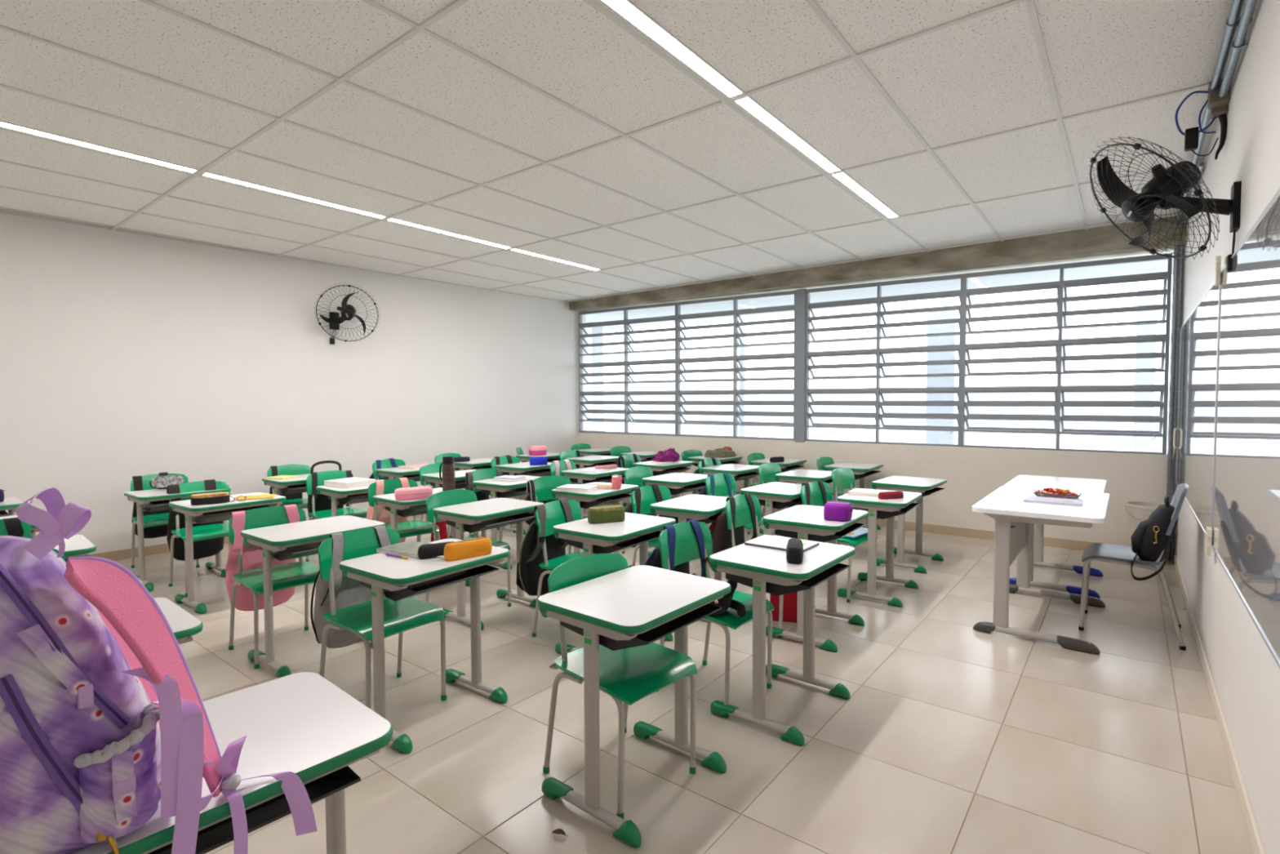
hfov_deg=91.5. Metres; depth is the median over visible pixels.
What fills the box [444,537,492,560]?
pencil case
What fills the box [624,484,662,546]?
backpack
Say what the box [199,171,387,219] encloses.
recessed light
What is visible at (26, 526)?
chair
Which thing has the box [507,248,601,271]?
recessed light
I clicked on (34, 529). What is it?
student desk
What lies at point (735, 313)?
window
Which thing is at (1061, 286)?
window
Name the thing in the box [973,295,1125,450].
cable
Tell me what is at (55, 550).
chair
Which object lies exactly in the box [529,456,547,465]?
pencil case
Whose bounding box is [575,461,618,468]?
tray
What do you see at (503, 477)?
notebook
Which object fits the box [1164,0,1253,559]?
conduit
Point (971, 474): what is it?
wall
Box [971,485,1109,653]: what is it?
table
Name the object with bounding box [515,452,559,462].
student desk
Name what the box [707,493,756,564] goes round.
backpack
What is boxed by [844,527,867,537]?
folder
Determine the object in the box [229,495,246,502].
eyeglasses
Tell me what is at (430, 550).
pencil case
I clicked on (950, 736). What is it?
floor
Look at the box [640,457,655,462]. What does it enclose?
tray
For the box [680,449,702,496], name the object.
chair
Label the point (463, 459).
pencil case
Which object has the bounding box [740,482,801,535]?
student desk
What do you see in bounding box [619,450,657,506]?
student desk
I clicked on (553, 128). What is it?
ceiling
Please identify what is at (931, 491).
tray
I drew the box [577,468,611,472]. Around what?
paper sheets
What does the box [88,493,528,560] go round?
baseboard
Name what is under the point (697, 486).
tray
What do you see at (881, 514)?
tray
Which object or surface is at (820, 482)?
backpack
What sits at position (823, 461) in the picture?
chair
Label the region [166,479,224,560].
backpack
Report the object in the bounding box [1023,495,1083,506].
notebook
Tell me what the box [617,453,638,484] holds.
backpack
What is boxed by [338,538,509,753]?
student desk
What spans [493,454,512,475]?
backpack
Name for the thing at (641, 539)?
tray
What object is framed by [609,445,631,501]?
chair
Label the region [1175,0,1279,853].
wall
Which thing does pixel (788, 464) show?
student desk
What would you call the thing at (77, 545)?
student desk
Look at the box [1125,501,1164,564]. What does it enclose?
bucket
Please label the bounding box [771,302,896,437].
cable
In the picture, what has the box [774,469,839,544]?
student desk
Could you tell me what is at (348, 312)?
wall fan
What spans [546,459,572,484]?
backpack
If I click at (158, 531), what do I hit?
backpack
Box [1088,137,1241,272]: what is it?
wall fan
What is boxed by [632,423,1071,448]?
ground
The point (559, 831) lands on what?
dry leaf
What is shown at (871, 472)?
tray
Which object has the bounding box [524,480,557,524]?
backpack
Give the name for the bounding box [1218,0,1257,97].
conduit
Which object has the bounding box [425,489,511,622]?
chair
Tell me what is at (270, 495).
notebook
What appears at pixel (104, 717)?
backpack
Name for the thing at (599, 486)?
notebook
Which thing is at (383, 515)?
backpack
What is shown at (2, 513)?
tray
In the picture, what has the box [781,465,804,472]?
tray
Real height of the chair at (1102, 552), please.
0.902 m
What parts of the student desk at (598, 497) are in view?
rail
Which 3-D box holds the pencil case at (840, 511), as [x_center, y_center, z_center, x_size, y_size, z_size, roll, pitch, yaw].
[1.151,0.486,3.610,0.154,0.096,0.175,1,3,28]
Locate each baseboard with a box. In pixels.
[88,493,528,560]
[624,493,1173,560]
[1173,552,1265,853]
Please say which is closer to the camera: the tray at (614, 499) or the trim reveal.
the tray at (614, 499)
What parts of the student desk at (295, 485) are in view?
rail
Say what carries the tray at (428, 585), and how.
on the student desk at (393, 578)
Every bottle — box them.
[439,456,455,491]
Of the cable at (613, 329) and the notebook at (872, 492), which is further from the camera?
the cable at (613, 329)
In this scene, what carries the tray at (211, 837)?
on the student desk at (304, 724)
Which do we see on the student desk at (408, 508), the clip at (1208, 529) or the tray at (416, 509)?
the tray at (416, 509)
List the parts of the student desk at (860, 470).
rail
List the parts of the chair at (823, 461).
backrest, seat, leg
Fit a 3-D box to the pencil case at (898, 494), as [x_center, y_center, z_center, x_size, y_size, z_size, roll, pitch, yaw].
[1.760,0.476,4.366,0.204,0.048,0.064,-1,2,-17]
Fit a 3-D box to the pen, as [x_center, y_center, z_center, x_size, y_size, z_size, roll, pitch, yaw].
[-1.076,0.569,2.751,0.148,0.011,0.010,1,3,29]
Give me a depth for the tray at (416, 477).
6.42 m
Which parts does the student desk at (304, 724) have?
rail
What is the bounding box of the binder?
[324,476,375,488]
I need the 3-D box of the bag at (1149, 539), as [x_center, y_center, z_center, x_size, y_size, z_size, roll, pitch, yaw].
[3.009,0.637,3.650,0.211,0.476,0.339,2,3,38]
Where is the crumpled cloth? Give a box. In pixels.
[651,448,679,462]
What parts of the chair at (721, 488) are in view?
backrest, leg, seat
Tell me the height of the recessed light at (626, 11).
0.033 m
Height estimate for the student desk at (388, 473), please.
0.708 m
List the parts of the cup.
lid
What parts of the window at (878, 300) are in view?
rail, rail, sash, sash, sash, rail, rail, sash, rail, rail, rail, sash, sash, sash, sash, sash, sash, sash, rail, rail, rail, rail, sash, sash, rail, sash, sash, rail, rail, sash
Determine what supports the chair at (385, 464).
on the floor
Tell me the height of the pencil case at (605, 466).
0.039 m
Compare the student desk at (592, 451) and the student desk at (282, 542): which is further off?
the student desk at (592, 451)
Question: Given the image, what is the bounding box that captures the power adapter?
[1184,126,1218,156]
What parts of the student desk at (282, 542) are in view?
rail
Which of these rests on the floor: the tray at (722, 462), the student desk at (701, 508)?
the student desk at (701, 508)
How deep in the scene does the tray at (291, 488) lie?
5.59 m
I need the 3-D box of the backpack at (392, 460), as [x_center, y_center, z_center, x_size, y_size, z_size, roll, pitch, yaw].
[-2.806,0.558,6.754,0.272,0.435,0.348,1,3,32]
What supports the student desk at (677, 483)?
on the floor
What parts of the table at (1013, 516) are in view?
modesty panel, rail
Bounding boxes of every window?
[577,302,682,435]
[676,290,795,440]
[795,273,964,446]
[960,247,1184,454]
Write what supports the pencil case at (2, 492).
on the student desk at (10, 504)
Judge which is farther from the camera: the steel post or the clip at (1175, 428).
the steel post
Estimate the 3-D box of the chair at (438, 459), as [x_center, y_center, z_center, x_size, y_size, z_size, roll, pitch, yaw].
[-2.146,0.709,7.399,0.448,0.784,0.426,1,3,33]
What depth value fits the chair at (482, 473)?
5.68 m
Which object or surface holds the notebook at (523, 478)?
on the student desk at (495, 489)
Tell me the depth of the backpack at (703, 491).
5.24 m
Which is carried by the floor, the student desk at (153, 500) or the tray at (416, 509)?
the student desk at (153, 500)
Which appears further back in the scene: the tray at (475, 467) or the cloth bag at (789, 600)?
the tray at (475, 467)
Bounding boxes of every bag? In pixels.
[431,520,447,542]
[769,591,797,622]
[1130,495,1177,580]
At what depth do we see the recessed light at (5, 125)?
3.71 m
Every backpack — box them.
[0,487,317,853]
[3,517,23,537]
[131,471,169,538]
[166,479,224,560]
[225,504,300,610]
[269,465,302,499]
[306,460,352,519]
[310,525,391,648]
[366,477,409,542]
[368,457,396,479]
[465,467,502,501]
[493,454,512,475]
[515,497,573,595]
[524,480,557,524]
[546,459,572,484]
[558,449,580,468]
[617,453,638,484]
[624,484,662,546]
[644,519,708,577]
[693,457,717,492]
[697,471,733,497]
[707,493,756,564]
[788,480,826,507]
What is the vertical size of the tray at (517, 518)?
0.077 m
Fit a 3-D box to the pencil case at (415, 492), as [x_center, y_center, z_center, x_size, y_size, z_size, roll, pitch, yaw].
[-1.612,0.471,4.444,0.257,0.078,0.135,-2,3,-32]
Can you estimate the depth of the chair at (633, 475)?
5.83 m
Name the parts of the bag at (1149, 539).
handle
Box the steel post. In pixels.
[738,325,746,436]
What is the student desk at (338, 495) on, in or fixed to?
on the floor
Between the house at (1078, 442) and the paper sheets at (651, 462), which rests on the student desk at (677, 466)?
the paper sheets at (651, 462)
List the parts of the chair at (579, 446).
backrest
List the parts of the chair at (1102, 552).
leg, leg, seat, leg, post, leg, backrest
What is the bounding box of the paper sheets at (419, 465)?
[397,463,430,469]
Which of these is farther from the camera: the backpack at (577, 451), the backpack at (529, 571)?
the backpack at (577, 451)
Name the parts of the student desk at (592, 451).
rail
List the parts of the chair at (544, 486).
backrest, leg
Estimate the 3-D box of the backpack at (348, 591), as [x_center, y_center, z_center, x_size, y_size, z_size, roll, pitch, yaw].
[-1.416,0.773,3.041,0.268,0.568,0.345,2,3,37]
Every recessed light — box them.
[0,120,199,174]
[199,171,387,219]
[385,217,512,249]
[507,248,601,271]
[591,0,745,100]
[728,95,841,173]
[827,171,899,218]
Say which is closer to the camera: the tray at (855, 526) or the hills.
the tray at (855, 526)
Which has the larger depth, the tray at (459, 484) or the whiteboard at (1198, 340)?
the tray at (459, 484)
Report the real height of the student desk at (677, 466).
0.708 m
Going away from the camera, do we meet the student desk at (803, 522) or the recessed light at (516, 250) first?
the student desk at (803, 522)
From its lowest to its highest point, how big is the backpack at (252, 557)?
0.613 m
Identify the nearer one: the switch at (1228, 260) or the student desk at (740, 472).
the switch at (1228, 260)
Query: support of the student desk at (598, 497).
on the floor
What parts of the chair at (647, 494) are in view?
leg, backrest, seat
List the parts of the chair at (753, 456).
backrest, seat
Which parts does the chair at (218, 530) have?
leg, post, leg, backrest, seat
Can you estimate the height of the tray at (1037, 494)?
0.030 m
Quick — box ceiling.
[0,0,1245,302]
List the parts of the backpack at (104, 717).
zip pull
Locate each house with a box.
[638,394,759,436]
[884,392,1031,447]
[1064,391,1168,453]
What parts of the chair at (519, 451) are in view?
backrest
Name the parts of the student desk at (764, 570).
rail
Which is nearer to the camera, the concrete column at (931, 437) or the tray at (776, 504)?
the tray at (776, 504)
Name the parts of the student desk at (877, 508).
rail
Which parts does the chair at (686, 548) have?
leg, backrest, leg, post, leg, seat, leg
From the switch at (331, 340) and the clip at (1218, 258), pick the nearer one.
the clip at (1218, 258)
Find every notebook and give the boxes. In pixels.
[233,493,275,500]
[376,540,431,558]
[490,477,527,482]
[493,475,525,479]
[556,484,597,492]
[588,484,613,488]
[848,488,891,496]
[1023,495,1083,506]
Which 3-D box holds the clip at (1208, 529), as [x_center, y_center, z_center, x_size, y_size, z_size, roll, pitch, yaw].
[2.737,0.549,3.001,0.016,0.140,0.084,2,3,38]
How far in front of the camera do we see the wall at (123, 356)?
6.20 m
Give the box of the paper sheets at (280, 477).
[263,475,301,479]
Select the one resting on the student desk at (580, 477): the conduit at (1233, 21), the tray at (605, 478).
the tray at (605, 478)
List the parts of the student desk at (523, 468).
rail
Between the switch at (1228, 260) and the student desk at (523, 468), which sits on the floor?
the student desk at (523, 468)
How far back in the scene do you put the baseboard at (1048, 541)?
6.35 m
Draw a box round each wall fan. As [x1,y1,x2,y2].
[314,284,380,344]
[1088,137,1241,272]
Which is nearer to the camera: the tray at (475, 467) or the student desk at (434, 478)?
the student desk at (434, 478)
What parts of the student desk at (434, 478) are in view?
rail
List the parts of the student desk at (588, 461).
rail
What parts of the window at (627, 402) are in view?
rail, rail, rail, rail, rail, rail, rail, sash, sash, sash, sash, sash, sash, sash, sash, rail, rail, rail, rail, rail, rail, rail, sash, sash, sash, sash, sash, sash, sash, sash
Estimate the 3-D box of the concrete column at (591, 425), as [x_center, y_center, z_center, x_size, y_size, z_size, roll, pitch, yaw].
[-1.290,1.130,11.686,1.400,5.990,0.300,2,3,38]
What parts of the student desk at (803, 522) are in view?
rail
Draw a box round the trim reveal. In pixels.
[576,311,579,433]
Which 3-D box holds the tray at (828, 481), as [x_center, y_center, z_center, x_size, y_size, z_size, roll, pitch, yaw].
[1.624,0.533,5.902,0.400,0.077,0.430,1,3,36]
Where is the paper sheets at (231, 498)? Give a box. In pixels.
[230,493,262,500]
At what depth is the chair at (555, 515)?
3.78 m
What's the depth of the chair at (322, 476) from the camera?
5.49 m
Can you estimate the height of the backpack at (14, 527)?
0.491 m
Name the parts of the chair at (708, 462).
backrest, seat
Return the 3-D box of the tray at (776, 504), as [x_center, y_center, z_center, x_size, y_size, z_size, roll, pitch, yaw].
[1.145,0.575,4.904,0.400,0.077,0.430,2,3,39]
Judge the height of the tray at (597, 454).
0.077 m
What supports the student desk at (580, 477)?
on the floor
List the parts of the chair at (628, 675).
leg, post, backrest, leg, seat, leg, leg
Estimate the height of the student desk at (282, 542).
0.708 m
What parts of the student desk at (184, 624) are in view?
rail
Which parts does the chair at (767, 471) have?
backrest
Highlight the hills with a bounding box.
[603,381,1169,429]
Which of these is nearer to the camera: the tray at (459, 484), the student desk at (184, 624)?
the student desk at (184, 624)
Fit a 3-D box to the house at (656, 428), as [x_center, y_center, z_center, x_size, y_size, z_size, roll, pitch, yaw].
[6.259,-0.853,66.298,10.800,5.500,8.800,2,3,38]
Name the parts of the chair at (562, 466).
backrest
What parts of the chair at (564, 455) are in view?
backrest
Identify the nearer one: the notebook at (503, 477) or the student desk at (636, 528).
the student desk at (636, 528)
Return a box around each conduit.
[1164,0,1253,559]
[1170,162,1204,559]
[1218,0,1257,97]
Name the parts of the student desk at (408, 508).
rail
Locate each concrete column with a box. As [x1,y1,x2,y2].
[586,326,604,431]
[925,310,959,444]
[1133,288,1157,451]
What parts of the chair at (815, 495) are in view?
backrest, leg, seat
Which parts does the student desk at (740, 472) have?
rail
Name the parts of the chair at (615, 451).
backrest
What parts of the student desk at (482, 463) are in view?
rail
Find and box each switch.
[329,337,334,344]
[1226,253,1232,272]
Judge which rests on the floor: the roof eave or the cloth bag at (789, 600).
the cloth bag at (789, 600)
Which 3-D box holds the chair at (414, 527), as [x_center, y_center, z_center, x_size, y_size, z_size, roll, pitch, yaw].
[-1.825,0.811,4.830,0.448,0.784,0.426,2,3,44]
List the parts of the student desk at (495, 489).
rail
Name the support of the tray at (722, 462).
on the student desk at (733, 460)
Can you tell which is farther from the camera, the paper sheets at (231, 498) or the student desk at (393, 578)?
the paper sheets at (231, 498)
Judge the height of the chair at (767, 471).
0.784 m
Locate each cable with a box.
[613,328,729,435]
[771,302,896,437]
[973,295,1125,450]
[1174,79,1231,159]
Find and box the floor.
[114,497,1253,853]
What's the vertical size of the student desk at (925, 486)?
0.708 m
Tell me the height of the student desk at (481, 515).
0.708 m
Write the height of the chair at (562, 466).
0.784 m
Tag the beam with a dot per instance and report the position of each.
(1103, 242)
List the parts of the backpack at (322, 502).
handle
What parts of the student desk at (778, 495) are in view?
rail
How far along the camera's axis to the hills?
127.11 m
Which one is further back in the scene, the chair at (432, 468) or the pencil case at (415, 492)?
the chair at (432, 468)
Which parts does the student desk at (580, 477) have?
rail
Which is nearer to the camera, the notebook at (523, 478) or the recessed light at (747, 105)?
the recessed light at (747, 105)
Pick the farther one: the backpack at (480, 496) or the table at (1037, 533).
the backpack at (480, 496)
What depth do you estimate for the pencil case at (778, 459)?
6.98 m
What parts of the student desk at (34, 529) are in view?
rail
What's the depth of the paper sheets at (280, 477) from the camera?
5.66 m
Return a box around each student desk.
[0,497,22,516]
[0,515,41,538]
[53,534,96,561]
[66,671,393,853]
[124,487,231,591]
[154,597,203,644]
[168,492,286,613]
[240,515,385,677]
[262,473,310,506]
[315,479,385,516]
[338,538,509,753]
[373,487,470,596]
[375,466,447,541]
[421,469,486,542]
[432,497,543,630]
[453,457,493,489]
[472,475,540,568]
[494,461,551,534]
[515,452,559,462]
[537,564,731,847]
[551,481,638,567]
[552,511,675,653]
[560,466,627,540]
[565,455,618,517]
[574,448,610,456]
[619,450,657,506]
[632,460,693,530]
[641,472,707,557]
[649,493,739,621]
[688,455,742,466]
[700,463,764,533]
[708,535,855,745]
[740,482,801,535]
[750,457,806,513]
[762,504,868,651]
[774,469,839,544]
[823,462,883,529]
[836,488,922,607]
[871,475,946,573]
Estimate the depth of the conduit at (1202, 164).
5.29 m
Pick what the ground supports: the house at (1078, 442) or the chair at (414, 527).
the house at (1078, 442)
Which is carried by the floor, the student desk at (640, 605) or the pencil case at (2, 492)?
the student desk at (640, 605)
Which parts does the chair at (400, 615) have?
leg, post, leg, backrest, seat, leg, leg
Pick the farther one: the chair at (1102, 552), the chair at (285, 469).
the chair at (285, 469)
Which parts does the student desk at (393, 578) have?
rail, rail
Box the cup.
[611,475,622,488]
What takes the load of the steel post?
on the ground
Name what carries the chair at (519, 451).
on the floor
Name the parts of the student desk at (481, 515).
rail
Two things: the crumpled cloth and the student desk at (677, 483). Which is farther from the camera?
the crumpled cloth
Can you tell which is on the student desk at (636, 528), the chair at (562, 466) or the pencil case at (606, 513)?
the pencil case at (606, 513)
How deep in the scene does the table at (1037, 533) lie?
4.78 m
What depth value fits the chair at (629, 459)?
7.18 m
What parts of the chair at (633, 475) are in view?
backrest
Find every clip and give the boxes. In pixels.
[1172,427,1177,457]
[1204,526,1212,555]
[1213,255,1221,285]
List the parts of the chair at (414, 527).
post, backrest, seat, leg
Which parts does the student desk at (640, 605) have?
rail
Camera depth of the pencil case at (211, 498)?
4.22 m
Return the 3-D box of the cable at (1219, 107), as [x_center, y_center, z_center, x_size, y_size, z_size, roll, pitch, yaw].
[2.724,-1.470,3.026,0.198,0.336,0.140,2,3,38]
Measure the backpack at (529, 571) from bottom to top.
0.590 m
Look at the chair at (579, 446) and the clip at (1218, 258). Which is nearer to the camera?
the clip at (1218, 258)
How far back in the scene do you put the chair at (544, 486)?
5.12 m
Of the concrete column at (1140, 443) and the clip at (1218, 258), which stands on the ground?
the concrete column at (1140, 443)
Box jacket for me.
[704,446,736,457]
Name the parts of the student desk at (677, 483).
rail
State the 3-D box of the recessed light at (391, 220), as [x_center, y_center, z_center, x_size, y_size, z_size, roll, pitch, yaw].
[-1.702,-1.764,5.685,0.112,0.033,1.307,2,3,38]
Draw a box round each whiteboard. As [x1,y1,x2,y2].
[1175,281,1219,535]
[1211,188,1279,668]
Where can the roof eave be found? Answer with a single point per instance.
(1157, 266)
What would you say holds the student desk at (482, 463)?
on the floor
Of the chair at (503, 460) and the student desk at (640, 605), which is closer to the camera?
the student desk at (640, 605)
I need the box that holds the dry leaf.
[552,828,568,835]
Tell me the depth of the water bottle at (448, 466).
4.79 m
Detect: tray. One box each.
[0,510,8,516]
[142,499,169,511]
[147,765,360,853]
[183,504,270,524]
[259,541,322,560]
[272,484,306,494]
[328,493,368,505]
[360,564,499,600]
[384,474,420,481]
[385,504,426,516]
[430,480,468,488]
[445,512,534,533]
[454,465,491,471]
[481,486,529,497]
[502,468,551,475]
[521,457,559,462]
[560,603,722,650]
[566,493,631,508]
[566,530,662,553]
[568,474,625,484]
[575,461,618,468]
[580,453,610,456]
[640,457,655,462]
[653,466,690,475]
[661,513,719,524]
[668,482,706,495]
[693,461,740,466]
[725,563,849,595]
[733,471,759,480]
[758,498,800,509]
[774,522,865,542]
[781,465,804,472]
[782,478,832,484]
[853,470,881,479]
[853,502,919,519]
[921,487,944,497]
[1031,488,1082,499]
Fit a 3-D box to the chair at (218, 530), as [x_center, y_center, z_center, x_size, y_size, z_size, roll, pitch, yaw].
[-3.289,0.820,4.747,0.448,0.784,0.426,2,3,41]
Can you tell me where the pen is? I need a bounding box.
[385,553,408,559]
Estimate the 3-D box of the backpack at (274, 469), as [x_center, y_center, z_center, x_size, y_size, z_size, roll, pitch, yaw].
[-3.543,0.635,6.235,0.273,0.524,0.304,2,3,44]
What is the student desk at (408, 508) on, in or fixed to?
on the floor
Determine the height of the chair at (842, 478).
0.784 m
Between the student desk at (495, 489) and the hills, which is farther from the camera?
the hills
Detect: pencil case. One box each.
[0,488,4,502]
[149,475,185,488]
[190,491,231,505]
[394,486,432,500]
[417,541,453,559]
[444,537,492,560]
[453,456,470,462]
[528,444,546,455]
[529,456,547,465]
[587,505,625,524]
[595,464,617,469]
[769,456,784,462]
[786,537,803,564]
[823,500,853,521]
[878,490,903,499]
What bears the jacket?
on the student desk at (733, 460)
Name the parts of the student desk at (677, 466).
rail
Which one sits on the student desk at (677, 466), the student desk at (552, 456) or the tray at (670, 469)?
the tray at (670, 469)
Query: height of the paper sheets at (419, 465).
0.020 m
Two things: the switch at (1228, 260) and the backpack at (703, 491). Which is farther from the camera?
the backpack at (703, 491)
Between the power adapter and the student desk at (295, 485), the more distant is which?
the student desk at (295, 485)
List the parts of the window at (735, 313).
rail, rail, rail, rail, rail, rail, rail, sash, sash, sash, sash, sash, sash, sash, sash, rail, rail, rail, sash, sash, sash, sash, rail, rail, sash, sash, sash, sash, rail, rail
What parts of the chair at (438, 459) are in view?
backrest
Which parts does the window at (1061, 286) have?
sash, rail, sash, sash, rail, rail, rail, sash, sash, sash, rail, rail, sash, sash, rail, sash, sash, rail, rail, sash, rail, rail, sash, sash, rail, sash, rail, sash, rail, sash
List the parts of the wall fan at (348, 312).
blade, wall plate, motor, blade, blade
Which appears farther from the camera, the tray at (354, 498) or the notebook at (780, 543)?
the tray at (354, 498)
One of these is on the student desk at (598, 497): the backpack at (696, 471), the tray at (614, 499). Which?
the tray at (614, 499)
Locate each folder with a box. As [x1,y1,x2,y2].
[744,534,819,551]
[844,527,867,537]
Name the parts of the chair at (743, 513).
post, backrest, post, leg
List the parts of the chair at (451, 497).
leg, post, backrest, leg, seat, leg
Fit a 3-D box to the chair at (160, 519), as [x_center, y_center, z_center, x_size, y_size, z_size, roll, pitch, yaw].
[-4.020,0.801,5.276,0.448,0.784,0.426,2,3,44]
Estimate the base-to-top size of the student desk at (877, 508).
0.708 m
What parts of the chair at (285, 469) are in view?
backrest, seat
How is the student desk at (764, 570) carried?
on the floor
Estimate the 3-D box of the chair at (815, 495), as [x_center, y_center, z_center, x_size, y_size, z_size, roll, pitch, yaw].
[1.445,0.810,4.558,0.426,0.784,0.448,-2,3,-44]
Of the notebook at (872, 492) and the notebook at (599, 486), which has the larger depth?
the notebook at (599, 486)
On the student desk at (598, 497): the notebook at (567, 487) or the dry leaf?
the notebook at (567, 487)
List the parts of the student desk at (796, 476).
rail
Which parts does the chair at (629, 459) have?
backrest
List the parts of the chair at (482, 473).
backrest, leg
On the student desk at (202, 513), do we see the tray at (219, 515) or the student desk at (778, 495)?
the tray at (219, 515)
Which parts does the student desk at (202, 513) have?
rail, rail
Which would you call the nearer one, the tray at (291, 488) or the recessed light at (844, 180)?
the recessed light at (844, 180)
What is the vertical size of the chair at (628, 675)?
0.784 m
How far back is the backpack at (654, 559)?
3.09 m
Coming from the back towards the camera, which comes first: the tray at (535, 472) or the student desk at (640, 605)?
the tray at (535, 472)
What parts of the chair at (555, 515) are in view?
leg, post, backrest, seat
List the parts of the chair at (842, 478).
post, backrest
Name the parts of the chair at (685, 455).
backrest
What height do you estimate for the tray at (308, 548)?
0.077 m
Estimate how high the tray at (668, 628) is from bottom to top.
0.077 m
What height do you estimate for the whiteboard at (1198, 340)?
1.300 m
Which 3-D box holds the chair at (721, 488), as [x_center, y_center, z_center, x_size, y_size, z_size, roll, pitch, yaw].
[0.809,0.789,5.130,0.448,0.784,0.426,2,3,43]
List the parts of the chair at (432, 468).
leg, backrest, leg, leg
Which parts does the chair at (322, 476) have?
leg, post, backrest, seat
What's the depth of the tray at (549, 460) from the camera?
8.27 m
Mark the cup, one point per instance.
(616, 480)
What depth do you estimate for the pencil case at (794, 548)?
2.62 m
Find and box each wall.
[0,213,586,554]
[577,432,1177,552]
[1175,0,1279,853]
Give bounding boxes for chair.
[0,519,31,538]
[52,548,65,560]
[130,473,199,568]
[168,480,230,595]
[228,506,330,668]
[266,464,311,508]
[305,470,367,561]
[318,528,446,709]
[367,478,439,542]
[372,458,427,522]
[418,462,478,542]
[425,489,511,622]
[434,453,465,489]
[467,468,529,541]
[490,455,520,532]
[515,447,543,499]
[529,475,596,554]
[532,499,595,636]
[542,553,697,818]
[550,460,604,506]
[559,449,586,517]
[570,443,591,484]
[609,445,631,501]
[620,453,642,505]
[622,466,660,553]
[631,485,709,568]
[657,521,774,717]
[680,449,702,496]
[697,458,750,533]
[705,473,763,542]
[724,494,783,638]
[746,453,778,515]
[758,462,788,535]
[800,481,877,602]
[816,456,866,528]
[831,467,879,546]
[1078,483,1188,650]
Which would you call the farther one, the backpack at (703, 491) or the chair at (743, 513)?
the backpack at (703, 491)
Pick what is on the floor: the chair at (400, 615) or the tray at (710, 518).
the chair at (400, 615)
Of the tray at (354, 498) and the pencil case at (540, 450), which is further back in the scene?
the pencil case at (540, 450)
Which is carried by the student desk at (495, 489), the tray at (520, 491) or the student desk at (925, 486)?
the tray at (520, 491)
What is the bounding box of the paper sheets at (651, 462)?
[644,461,672,463]
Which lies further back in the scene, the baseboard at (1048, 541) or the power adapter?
the baseboard at (1048, 541)
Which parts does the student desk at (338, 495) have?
rail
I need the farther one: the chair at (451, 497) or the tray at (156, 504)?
the tray at (156, 504)
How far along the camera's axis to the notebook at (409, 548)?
2.84 m
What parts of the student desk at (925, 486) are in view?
rail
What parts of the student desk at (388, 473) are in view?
rail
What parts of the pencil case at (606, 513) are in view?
lid panel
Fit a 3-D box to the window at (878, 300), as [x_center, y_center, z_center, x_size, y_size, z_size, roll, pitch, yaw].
[2.634,-0.712,6.991,1.806,1.820,0.218,2,3,38]
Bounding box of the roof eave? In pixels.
[586,250,1173,329]
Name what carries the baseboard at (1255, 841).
attached to the wall at (1246, 674)
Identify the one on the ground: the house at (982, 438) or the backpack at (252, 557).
the house at (982, 438)
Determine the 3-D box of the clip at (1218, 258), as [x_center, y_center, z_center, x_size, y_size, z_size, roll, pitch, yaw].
[2.733,-0.740,2.949,0.016,0.140,0.084,2,3,38]
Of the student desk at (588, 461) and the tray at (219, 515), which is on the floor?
the student desk at (588, 461)
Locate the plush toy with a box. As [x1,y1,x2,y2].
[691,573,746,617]
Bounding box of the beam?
[568,215,1186,311]
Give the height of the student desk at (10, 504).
0.708 m
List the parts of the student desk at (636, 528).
rail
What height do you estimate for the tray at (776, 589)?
0.077 m
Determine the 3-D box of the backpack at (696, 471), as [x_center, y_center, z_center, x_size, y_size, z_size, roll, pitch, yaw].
[0.655,0.518,6.696,0.265,0.369,0.311,2,3,42]
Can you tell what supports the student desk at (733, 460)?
on the floor
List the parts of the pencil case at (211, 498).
lid panel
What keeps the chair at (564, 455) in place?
on the floor
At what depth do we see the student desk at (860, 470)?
6.55 m
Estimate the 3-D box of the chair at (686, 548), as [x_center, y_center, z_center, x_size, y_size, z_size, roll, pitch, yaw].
[0.364,0.877,2.999,0.448,0.784,0.426,2,3,41]
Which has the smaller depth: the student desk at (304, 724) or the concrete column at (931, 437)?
the student desk at (304, 724)
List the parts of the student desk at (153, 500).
rail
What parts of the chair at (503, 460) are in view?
backrest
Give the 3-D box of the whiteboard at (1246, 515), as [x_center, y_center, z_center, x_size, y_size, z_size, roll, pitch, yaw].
[1.827,-0.029,1.792,0.018,1.300,2.975,2,3,38]
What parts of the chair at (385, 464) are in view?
backrest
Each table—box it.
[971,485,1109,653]
[1003,475,1106,598]
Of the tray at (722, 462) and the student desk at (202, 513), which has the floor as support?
the student desk at (202, 513)
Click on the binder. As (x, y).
(348, 482)
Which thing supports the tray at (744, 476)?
on the student desk at (740, 472)
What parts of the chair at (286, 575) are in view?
leg, post, leg, backrest, seat, post, leg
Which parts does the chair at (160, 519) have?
leg, seat, backrest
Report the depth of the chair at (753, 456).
7.30 m
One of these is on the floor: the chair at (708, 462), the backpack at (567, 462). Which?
the chair at (708, 462)
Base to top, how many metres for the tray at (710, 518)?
0.077 m
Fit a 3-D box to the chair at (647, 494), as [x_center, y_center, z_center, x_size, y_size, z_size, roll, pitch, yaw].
[0.212,0.822,4.371,0.448,0.784,0.426,2,3,44]
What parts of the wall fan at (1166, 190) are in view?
blade, blade, blade, motor, arm, cord, wall plate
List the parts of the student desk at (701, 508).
rail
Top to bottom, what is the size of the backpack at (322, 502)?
0.575 m
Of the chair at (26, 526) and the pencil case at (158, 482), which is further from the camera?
the pencil case at (158, 482)
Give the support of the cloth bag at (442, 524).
on the floor

